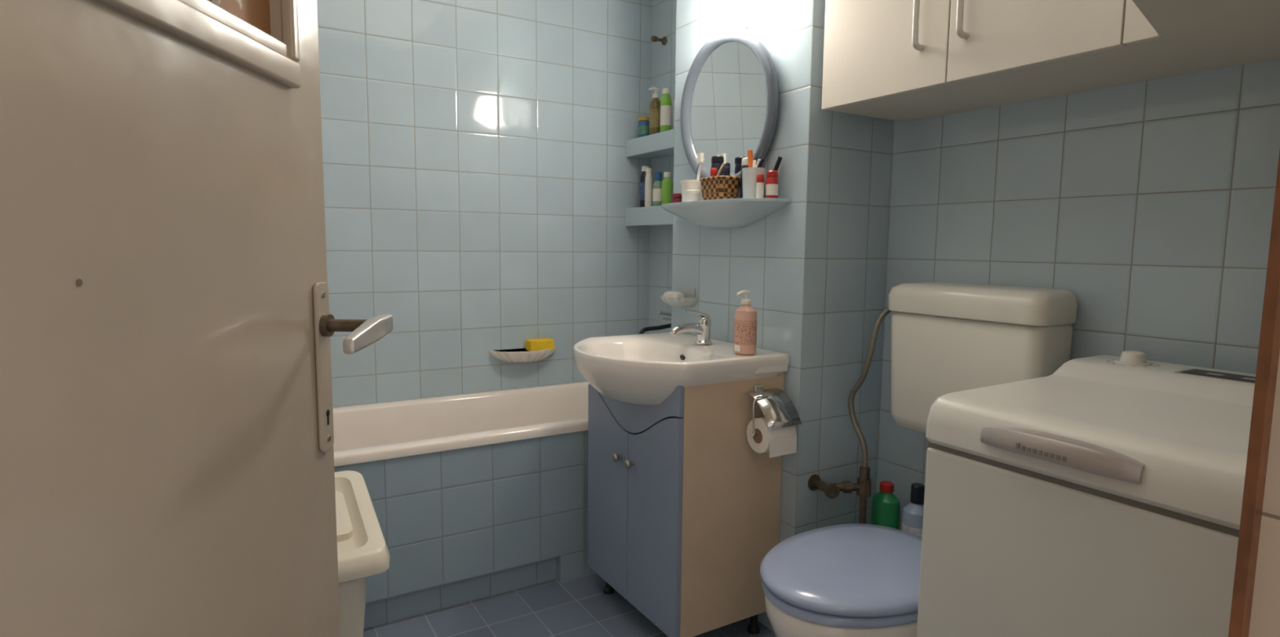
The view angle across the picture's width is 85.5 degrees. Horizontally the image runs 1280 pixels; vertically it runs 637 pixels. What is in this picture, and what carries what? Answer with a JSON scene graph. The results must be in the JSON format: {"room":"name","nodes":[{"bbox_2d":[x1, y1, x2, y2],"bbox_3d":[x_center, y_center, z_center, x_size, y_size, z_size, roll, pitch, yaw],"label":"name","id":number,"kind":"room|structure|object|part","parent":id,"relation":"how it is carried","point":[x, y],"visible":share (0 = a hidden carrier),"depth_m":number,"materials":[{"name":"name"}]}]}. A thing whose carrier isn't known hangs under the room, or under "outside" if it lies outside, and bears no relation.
{"room":"bathroom","nodes":[
{"label":"bathroom","id":0,"kind":"room"},
{"bbox_2d":[208,0,218,5],"bbox_3d":[-0.465,-0.579,0.720,0.020,0.530,0.017,1,6,0],"label":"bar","id":1,"kind":"object","parent":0,"point":[216,2],"depth_m":0.75,"materials":[{"name":"brown wood"}]},
{"bbox_2d":[316,0,652,407],"bbox_3d":[-0.866,-0.356,2.796,2.330,2.500,0.100,-3,7,-31],"label":"wall","id":2,"kind":"structure","parent":0,"point":[480,181],"depth_m":2.85,"materials":[{"name":"blue tile"}]},
{"bbox_2d":[488,345,556,362],"bbox_3d":[-0.482,0.163,2.970,0.308,0.059,0.102,-3,7,-31],"label":"soap dish","id":3,"kind":"object","parent":2,"relation":"attached to","point":[510,356],"visible":0.95,"depth_m":2.94,"materials":[{"name":"white ceramic"}]},
{"bbox_2d":[525,337,554,351],"bbox_3d":[-0.434,0.113,3.002,0.110,0.048,0.063,-3,7,-31],"label":"sponge","id":4,"kind":"object","parent":3,"relation":"on","point":[538,344],"visible":0.98,"depth_m":2.98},
{"bbox_2d":[363,573,775,636],"bbox_3d":[0.312,1.157,0.972,2.330,0.100,4.710,-3,7,-31],"label":"floor","id":5,"kind":"structure","parent":0,"point":[580,606],"depth_m":2.23,"materials":[{"name":"tile"}]},
{"bbox_2d":[334,470,390,636],"bbox_3d":[-0.807,0.725,1.696,0.320,0.584,0.380,-3,7,-31],"label":"waste bin","id":6,"kind":"object","parent":5,"relation":"on","point":[362,551],"visible":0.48,"depth_m":1.63,"materials":[{"name":"plastic"}]},
{"bbox_3d":[-0.804,0.506,1.672,0.320,0.144,0.380,-3,7,-31],"label":"lid","id":7,"kind":"part","parent":6,"relation":"part of","materials":[{"name":"plastic"}]},
{"bbox_2d":[333,381,595,628],"bbox_3d":[-0.692,0.636,2.564,2.096,0.580,0.662,-3,7,-31],"label":"bathtub","id":8,"kind":"object","parent":5,"relation":"on","point":[477,495],"visible":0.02,"depth_m":2.33,"materials":[{"name":"ceramic"}]},
{"bbox_3d":[-0.664,0.641,2.210,1.777,0.445,0.017,-3,7,-31],"label":"tiled panel","id":9,"kind":"part","parent":8,"relation":"part of","materials":[{"name":"tile"}]},
{"bbox_2d":[587,372,784,636],"bbox_3d":[0.112,0.556,2.238,0.410,0.825,0.545,-3,7,-31],"label":"vanity cabinet","id":10,"kind":"object","parent":5,"relation":"on","point":[684,513],"visible":0.94,"depth_m":2.02,"materials":[{"name":"wood"}]},
{"bbox_3d":[-0.102,0.554,2.268,0.018,0.643,0.270,-3,7,-31],"label":"door","id":11,"kind":"part","parent":10,"relation":"part of","materials":[{"name":"blue wood"}]},
{"bbox_3d":[-0.071,0.434,2.160,0.029,0.028,0.028,-3,7,-31],"label":"knob","id":12,"kind":"part","parent":10,"relation":"part of","materials":[{"name":"metal"}]},
{"bbox_3d":[-0.032,0.441,2.096,0.029,0.028,0.028,-3,7,-31],"label":"knob","id":13,"kind":"part","parent":10,"relation":"part of","materials":[{"name":"metal"}]},
{"bbox_3d":[0.039,0.580,2.036,0.018,0.643,0.270,-3,7,-31],"label":"door","id":14,"kind":"part","parent":10,"relation":"part of","materials":[{"name":"blue wood"}]},
{"bbox_2d":[573,332,789,406],"bbox_3d":[0.062,0.169,2.167,0.533,0.164,0.590,-3,7,-31],"label":"washbasin","id":15,"kind":"object","parent":10,"relation":"in","point":[645,369],"visible":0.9,"depth_m":1.99,"materials":[{"name":"white ceramic"}]},
{"bbox_2d":[669,309,711,344],"bbox_3d":[0.162,0.026,2.206,0.156,0.113,0.054,-3,7,-31],"label":"faucet","id":16,"kind":"object","parent":15,"relation":"on","point":[702,326],"visible":1,"depth_m":2.21,"materials":[{"name":"silver metal"}]},
{"bbox_3d":[0.153,0.038,2.202,0.135,0.047,0.036,-3,7,-31],"label":"spout","id":17,"kind":"part","parent":16,"relation":"part of","materials":[{"name":"silver metal"}]},
{"bbox_3d":[0.177,-0.013,2.211,0.094,0.034,0.032,-3,7,-31],"label":"lever","id":18,"kind":"part","parent":16,"relation":"part of","materials":[{"name":"silver metal"}]},
{"bbox_2d":[733,289,757,355],"bbox_3d":[0.310,0.009,2.029,0.064,0.187,0.070,1,6,2],"label":"soap dispenser","id":19,"kind":"object","parent":15,"relation":"on","point":[745,316],"visible":1,"depth_m":2.00,"materials":[{"name":"plastic"}]},
{"bbox_2d":[745,384,801,457],"bbox_3d":[0.373,0.288,1.977,0.150,0.182,0.117,-3,7,-31],"label":"toilet paper holder","id":20,"kind":"object","parent":10,"relation":"attached to","point":[775,433],"visible":1,"depth_m":1.95,"materials":[{"name":"silver metal"}]},
{"bbox_2d":[760,523,922,636],"bbox_3d":[0.600,0.685,1.704,0.706,0.690,0.396,-3,7,-31],"label":"toilet","id":21,"kind":"object","parent":5,"relation":"on","point":[848,580],"visible":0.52,"depth_m":1.54,"materials":[{"name":"white ceramic"}]},
{"bbox_3d":[0.519,0.585,1.643,0.514,0.033,0.396,-3,7,-31],"label":"lid","id":22,"kind":"part","parent":21,"relation":"part of","materials":[{"name":"blue plastic"}]},
{"bbox_3d":[0.517,0.831,1.669,0.491,0.405,0.370,-3,7,-31],"label":"bowl","id":23,"kind":"part","parent":21,"relation":"part of","materials":[{"name":"white ceramic"}]},
{"bbox_2d":[916,350,1255,636],"bbox_3d":[0.913,0.587,1.248,0.644,0.988,0.529,-3,7,-31],"label":"washing machine","id":24,"kind":"object","parent":5,"relation":"on","point":[1099,495],"visible":0.98,"depth_m":1.10,"materials":[{"name":"metal"}]},
{"bbox_3d":[0.643,0.204,1.076,0.036,0.043,0.240,-3,7,-31],"label":"lid handle","id":25,"kind":"part","parent":24,"relation":"part of","materials":[{"name":"white plastic"}]},
{"bbox_3d":[0.927,0.181,1.211,0.623,0.122,0.529,-3,7,-31],"label":"panel","id":26,"kind":"part","parent":24,"relation":"part of","materials":[{"name":"plastic"}]},
{"bbox_3d":[1.038,0.082,1.456,0.064,0.025,0.064,-3,7,-31],"label":"program knob","id":27,"kind":"part","parent":24,"relation":"part of","materials":[{"name":"plastic"}]},
{"bbox_3d":[0.777,0.857,2.095,0.150,0.270,0.316,-3,7,-31],"label":"pipe boxing","id":28,"kind":"object","parent":5,"relation":"on","visible":0},
{"bbox_2d":[871,480,900,528],"bbox_3d":[0.739,0.606,2.087,0.070,0.230,0.088,-3,7,-31],"label":"bottle","id":29,"kind":"object","parent":28,"relation":"on","point":[886,506],"visible":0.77,"depth_m":2.06,"materials":[{"name":"green plastic"}]},
{"bbox_2d":[901,482,924,537],"bbox_3d":[0.799,0.604,2.006,0.081,0.253,0.081,-3,7,-31],"label":"bottle","id":30,"kind":"object","parent":28,"relation":"on","point":[912,518],"visible":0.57,"depth_m":1.98,"materials":[{"name":"blue plastic"}]},
{"bbox_2d":[648,0,675,333],"bbox_3d":[0.275,-0.369,3.033,0.130,2.500,0.674,-3,7,-31],"label":"wall niche","id":31,"kind":"object","parent":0,"point":[664,11],"visible":0.11,"depth_m":3.16,"materials":[{"name":"blue tile"}]},
{"bbox_2d":[625,205,672,226],"bbox_3d":[0.163,-0.440,2.957,0.135,0.082,0.672,-3,7,-31],"label":"shelf","id":32,"kind":"object","parent":31,"relation":"attached to","point":[655,215],"visible":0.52,"depth_m":3.04,"materials":[{"name":"tile"}]},
{"bbox_2d":[640,165,648,207],"bbox_3d":[0.023,-0.593,3.122,0.048,0.183,0.048,-3,7,-31],"label":"shampoo bottle","id":33,"kind":"object","parent":32,"relation":"on","point":[642,175],"visible":0.56,"depth_m":3.10,"materials":[{"name":"blue plastic"}]},
{"bbox_2d":[644,168,652,206],"bbox_3d":[0.039,-0.579,3.068,0.034,0.168,0.034,-3,7,-31],"label":"bottle","id":34,"kind":"object","parent":32,"relation":"on","point":[648,179],"visible":0.94,"depth_m":3.06,"materials":[{"name":"white plastic"}]},
{"bbox_2d":[652,172,662,205],"bbox_3d":[0.080,-0.565,3.030,0.048,0.148,0.048,-3,7,-31],"label":"bottle","id":35,"kind":"object","parent":32,"relation":"on","point":[657,185],"visible":0.74,"depth_m":3.01,"materials":[{"name":"plastic"}]},
{"bbox_2d":[661,171,672,204],"bbox_3d":[0.118,-0.556,2.978,0.048,0.143,0.048,-3,7,-31],"label":"bottle","id":36,"kind":"object","parent":32,"relation":"on","point":[667,183],"visible":0.81,"depth_m":2.96,"materials":[{"name":"green plastic"}]},
{"bbox_2d":[626,128,674,159],"bbox_3d":[0.166,-0.749,2.924,0.135,0.075,0.672,-3,7,-31],"label":"shelf","id":37,"kind":"object","parent":31,"relation":"attached to","point":[659,144],"visible":0.49,"depth_m":3.01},
{"bbox_2d":[637,115,648,137],"bbox_3d":[0.018,-0.855,3.107,0.058,0.094,0.058,-3,7,-31],"label":"jar","id":38,"kind":"object","parent":37,"relation":"on","point":[643,121],"visible":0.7,"depth_m":3.08,"materials":[{"name":"blue plastic"}]},
{"bbox_2d":[648,87,660,134],"bbox_3d":[0.068,-0.902,3.020,0.054,0.206,0.054,2,6,13],"label":"pump bottle","id":39,"kind":"object","parent":37,"relation":"on","point":[655,104],"visible":0.87,"depth_m":3.00,"materials":[{"name":"brown plastic"}]},
{"bbox_2d":[660,88,671,132],"bbox_3d":[0.111,-0.886,2.960,0.048,0.188,0.048,-3,7,-31],"label":"bottle","id":40,"kind":"object","parent":37,"relation":"on","point":[665,101],"visible":0.91,"depth_m":2.94,"materials":[{"name":"green plastic"}]},
{"bbox_2d":[673,102,674,128],"bbox_3d":[0.167,-0.872,2.907,0.050,0.173,0.050,-3,7,-31],"label":"lotion bottle","id":41,"kind":"object","parent":37,"relation":"on","point":[673,103],"visible":0.02,"depth_m":2.90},
{"bbox_2d":[639,311,671,333],"bbox_3d":[0.107,0.017,2.971,0.257,0.102,0.180,-3,7,-31],"label":"faucet","id":42,"kind":"object","parent":31,"relation":"attached to","point":[665,322],"visible":0.61,"depth_m":2.96,"materials":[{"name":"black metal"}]},
{"bbox_3d":[0.077,0.045,2.956,0.189,0.049,0.018,-3,7,-31],"label":"spout","id":43,"kind":"part","parent":42,"relation":"part of","materials":[{"name":"metal"}]},
{"bbox_3d":[0.121,-0.012,2.976,0.097,0.046,0.014,-3,7,-31],"label":"lever","id":44,"kind":"part","parent":42,"relation":"part of","materials":[{"name":"silver metal"}]},
{"bbox_2d":[650,35,666,44],"bbox_3d":[0.081,-1.242,3.084,0.070,0.036,0.036,-3,7,-31],"label":"wall hook","id":45,"kind":"object","parent":31,"relation":"attached to","point":[654,38],"visible":1,"depth_m":3.08,"materials":[{"name":"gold metal"}]},
{"bbox_2d":[671,0,893,631],"bbox_3d":[0.488,-0.297,2.375,0.450,2.500,0.680,-3,7,-31],"label":"wall","id":46,"kind":"structure","parent":0,"point":[813,268],"depth_m":2.08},
{"bbox_2d":[659,286,699,306],"bbox_3d":[0.124,-0.074,2.465,0.102,0.070,0.160,-3,7,-31],"label":"soap dish","id":47,"kind":"object","parent":46,"relation":"attached to","point":[683,296],"visible":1,"depth_m":2.44,"materials":[{"name":"white ceramic"}]},
{"bbox_3d":[0.165,-0.086,2.489,0.006,0.050,0.110,-3,7,-31],"label":"dish plate","id":48,"kind":"part","parent":47,"relation":"part of","materials":[{"name":"clear plastic"}]},
{"bbox_2d":[661,197,791,228],"bbox_3d":[0.224,-0.333,2.221,0.156,0.081,0.570,-3,7,-31],"label":"shelf","id":49,"kind":"object","parent":46,"relation":"attached to","point":[740,212],"visible":1,"depth_m":2.12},
{"bbox_2d":[671,193,681,202],"bbox_3d":[0.136,-0.408,2.388,0.059,0.043,0.059,-3,7,-31],"label":"jar","id":50,"kind":"object","parent":49,"relation":"on","point":[676,197],"visible":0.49,"depth_m":2.36,"materials":[{"name":"red plastic"}]},
{"bbox_2d":[680,179,702,201],"bbox_3d":[0.181,-0.420,2.318,0.092,0.082,0.092,-3,7,-31],"label":"cup","id":51,"kind":"object","parent":49,"relation":"on","point":[686,184],"visible":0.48,"depth_m":2.28,"materials":[{"name":"white plastic"}]},
{"bbox_2d":[695,162,703,179],"bbox_3d":[0.198,-0.502,2.306,0.020,0.083,0.035,-3,7,-31],"label":"toothbrush","id":52,"kind":"object","parent":51,"relation":"in","point":[697,162],"depth_m":2.31,"materials":[{"name":"grey plastic"}]},
{"bbox_2d":[696,152,704,179],"bbox_3d":[0.199,-0.501,2.285,0.020,0.086,0.032,-3,7,-31],"label":"toothbrush","id":53,"kind":"object","parent":51,"relation":"in","point":[700,159],"depth_m":2.28,"materials":[{"name":"white plastic"}]},
{"bbox_2d":[684,189,701,201],"bbox_3d":[0.171,-0.394,2.247,0.052,0.044,0.052,-3,7,-31],"label":"jar","id":54,"kind":"object","parent":49,"relation":"on","point":[691,194],"visible":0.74,"depth_m":2.22,"materials":[{"name":"white plastic"}]},
{"bbox_2d":[699,155,740,199],"bbox_3d":[0.250,-0.436,2.166,0.088,0.148,0.129,-3,7,-31],"label":"wicker basket","id":55,"kind":"object","parent":49,"relation":"on","point":[720,184],"visible":0.98,"depth_m":2.13,"materials":[{"name":"brown wicker"}]},
{"bbox_2d":[739,157,748,198],"bbox_3d":[0.332,-0.423,2.120,0.048,0.133,0.048,-3,7,-31],"label":"perfume bottle","id":56,"kind":"object","parent":49,"relation":"on","point":[744,163],"visible":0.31,"depth_m":2.11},
{"bbox_2d":[742,150,765,197],"bbox_3d":[0.338,-0.426,2.060,0.070,0.151,0.070,0,6,-2],"label":"cup","id":57,"kind":"object","parent":49,"relation":"on","point":[749,174],"visible":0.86,"depth_m":2.04,"materials":[{"name":"white plastic"}]},
{"bbox_3d":[0.338,-0.398,2.063,0.070,0.095,0.070,-3,7,-31],"label":"glass","id":58,"kind":"part","parent":57,"relation":"part of","materials":[{"name":"white plastic"}]},
{"bbox_2d":[755,173,764,197],"bbox_3d":[0.350,-0.382,2.015,0.023,0.073,0.023,-3,7,-31],"label":"tube","id":59,"kind":"object","parent":49,"relation":"on","point":[760,177],"visible":0.85,"depth_m":2.01,"materials":[{"name":"white plastic"}]},
{"bbox_2d":[765,170,777,198],"bbox_3d":[0.384,-0.387,2.016,0.036,0.084,0.036,-3,7,-31],"label":"bottle","id":60,"kind":"object","parent":49,"relation":"on","point":[771,183],"visible":0.88,"depth_m":2.00,"materials":[{"name":"red plastic"}]},
{"bbox_2d":[764,155,782,197],"bbox_3d":[0.393,-0.411,2.044,0.008,0.131,0.065,-4,8,-39],"label":"comb","id":61,"kind":"object","parent":49,"relation":"on","point":[780,158],"visible":0.36,"depth_m":2.02,"materials":[{"name":"black plastic"}]},
{"bbox_2d":[680,27,778,186],"bbox_3d":[0.272,-0.662,2.213,0.055,0.500,0.486,-3,7,-31],"label":"wall mirror","id":62,"kind":"object","parent":46,"relation":"attached to","point":[730,103],"visible":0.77,"depth_m":2.19,"materials":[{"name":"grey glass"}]},
{"bbox_2d":[698,0,761,33],"bbox_3d":[0.263,-0.964,2.100,0.158,0.184,0.184,-3,7,-31],"label":"wall lamp","id":63,"kind":"object","parent":46,"relation":"attached to","point":[723,16],"depth_m":2.06,"materials":[{"name":"white glass"}]},
{"bbox_2d":[808,466,871,523],"bbox_3d":[0.591,0.713,2.082,0.162,0.555,0.107,-2,6,-20],"label":"valve","id":64,"kind":"object","parent":46,"relation":"attached to","point":[863,486],"visible":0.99,"depth_m":2.04,"materials":[{"name":"gold metal"}]},
{"bbox_2d":[848,306,891,467],"bbox_3d":[0.695,0.199,2.032,0.155,0.480,0.061,2,6,15],"label":"supply hose","id":65,"kind":"object","parent":64,"relation":"attached to","point":[884,313],"visible":0.88,"depth_m":2.03,"materials":[{"name":"grey metal"}]},
{"bbox_2d":[875,58,1279,529],"bbox_3d":[1.141,-0.212,1.637,0.100,2.500,1.266,-3,7,-31],"label":"wall","id":66,"kind":"structure","parent":0,"point":[1150,202],"depth_m":1.61,"materials":[{"name":"blue tile"}]},
{"bbox_2d":[888,281,1077,433],"bbox_3d":[0.876,0.119,1.828,0.186,0.411,0.444,-3,7,-31],"label":"toilet cistern","id":67,"kind":"object","parent":66,"relation":"attached to","point":[947,337],"depth_m":1.75,"materials":[{"name":"white ceramic"}]},
{"bbox_2d":[821,0,1239,121],"bbox_3d":[0.843,-0.877,1.602,0.384,0.676,0.802,-3,7,-31],"label":"upper cabinet","id":68,"kind":"object","parent":66,"relation":"attached to","point":[902,60],"depth_m":1.56,"materials":[{"name":"white wood"}]},
{"bbox_2d":[1248,351,1279,636],"bbox_3d":[1.038,-0.117,0.726,1.225,2.500,0.185,-3,7,-31],"label":"wall","id":69,"kind":"structure","parent":0,"point":[1264,621],"depth_m":0.51,"materials":[{"name":"beige paint"}]},
{"bbox_2d":[1132,0,1279,64],"bbox_3d":[0.948,-0.808,0.953,0.879,0.680,0.421,-3,7,-31],"label":"upper cabinet","id":70,"kind":"object","parent":69,"relation":"attached to","point":[1241,32],"visible":1,"depth_m":1.15,"materials":[{"name":"white wood"}]},
{"bbox_2d":[1227,150,1279,636],"bbox_3d":[0.474,0.110,0.523,0.060,2.080,0.008,-3,7,-31],"label":"door frame","id":71,"kind":"structure","parent":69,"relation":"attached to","point":[1268,350],"depth_m":0.51,"materials":[{"name":"brown wood"}]},
{"bbox_3d":[-0.437,-0.051,-0.036,0.120,2.500,0.400,-3,7,-31],"label":"wall","id":72,"kind":"structure","parent":0,"visible":0},
{"bbox_2d":[0,0,340,636],"bbox_3d":[-0.476,0.101,0.617,0.040,2.040,0.805,1,6,0],"label":"leaf","id":73,"kind":"object","parent":72,"relation":"attached to","point":[164,471],"visible":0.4,"depth_m":0.65,"materials":[{"name":"paint"}]},
{"bbox_2d":[75,278,82,286],"bbox_3d":[-0.454,-0.029,0.561,0.001,0.006,0.006,1,6,0],"label":"peephole","id":74,"kind":"object","parent":73,"relation":"attached to","point":[79,282],"depth_m":0.56,"materials":[{"name":"metal"}]},
{"bbox_2d":[95,0,300,88],"bbox_3d":[-0.448,-0.281,0.575,0.016,0.033,0.652,1,6,0],"label":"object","id":75,"kind":"object","parent":73,"relation":"attached to","point":[179,19],"visible":1,"depth_m":0.71,"materials":[{"name":"paint"}]},
{"bbox_2d":[181,0,289,57],"bbox_3d":[-0.459,-0.304,0.573,0.026,0.022,0.632,1,6,0],"label":"mold","id":76,"kind":"object","parent":73,"relation":"attached to","point":[206,6],"visible":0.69,"depth_m":0.77,"materials":[{"name":"paint"}]},
{"bbox_2d":[218,0,271,35],"bbox_3d":[-0.471,-0.586,0.786,0.008,0.530,0.137,1,6,0],"label":"board","id":77,"kind":"object","parent":73,"relation":"in","point":[255,12],"visible":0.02,"depth_m":0.84,"materials":[{"name":"paint"}]},
{"bbox_2d":[280,0,299,62],"bbox_3d":[-0.444,-0.604,0.860,0.016,0.550,0.018,1,6,0],"label":"molding","id":78,"kind":"object","parent":73,"relation":"attached to","point":[289,8],"visible":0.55,"depth_m":0.88,"materials":[{"name":"paint"}]},
{"bbox_2d":[312,281,333,452],"bbox_3d":[-0.451,0.070,0.988,0.006,0.243,0.038,1,6,0],"label":"lock plate","id":79,"kind":"object","parent":73,"relation":"attached to","point":[321,305],"visible":1,"depth_m":0.98,"materials":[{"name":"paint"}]},
{"bbox_2d":[327,435,331,440],"bbox_3d":[-0.449,0.173,0.999,0.003,0.008,0.008,1,6,0],"label":"screw","id":80,"kind":"object","parent":79,"relation":"attached to","point":[329,437],"visible":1,"depth_m":1.00,"materials":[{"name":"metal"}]},
{"bbox_2d":[319,314,367,336],"bbox_3d":[-0.409,0.010,0.982,0.079,0.032,0.032,1,6,0],"label":"rose","id":81,"kind":"object","parent":79,"relation":"attached to","point":[323,322],"depth_m":0.97,"materials":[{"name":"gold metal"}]},
{"bbox_3d":[-0.406,0.010,0.982,0.073,0.018,0.018,1,6,0],"label":"handle neck","id":82,"kind":"part","parent":81,"relation":"part of","materials":[{"name":"metal"}]},
{"bbox_2d":[342,314,393,354],"bbox_3d":[-0.367,0.019,0.938,0.020,0.038,0.138,1,6,0],"label":"handle grip","id":83,"kind":"object","parent":81,"relation":"attached to","point":[372,330],"visible":1,"depth_m":0.92,"materials":[{"name":"metal"}]}
]}

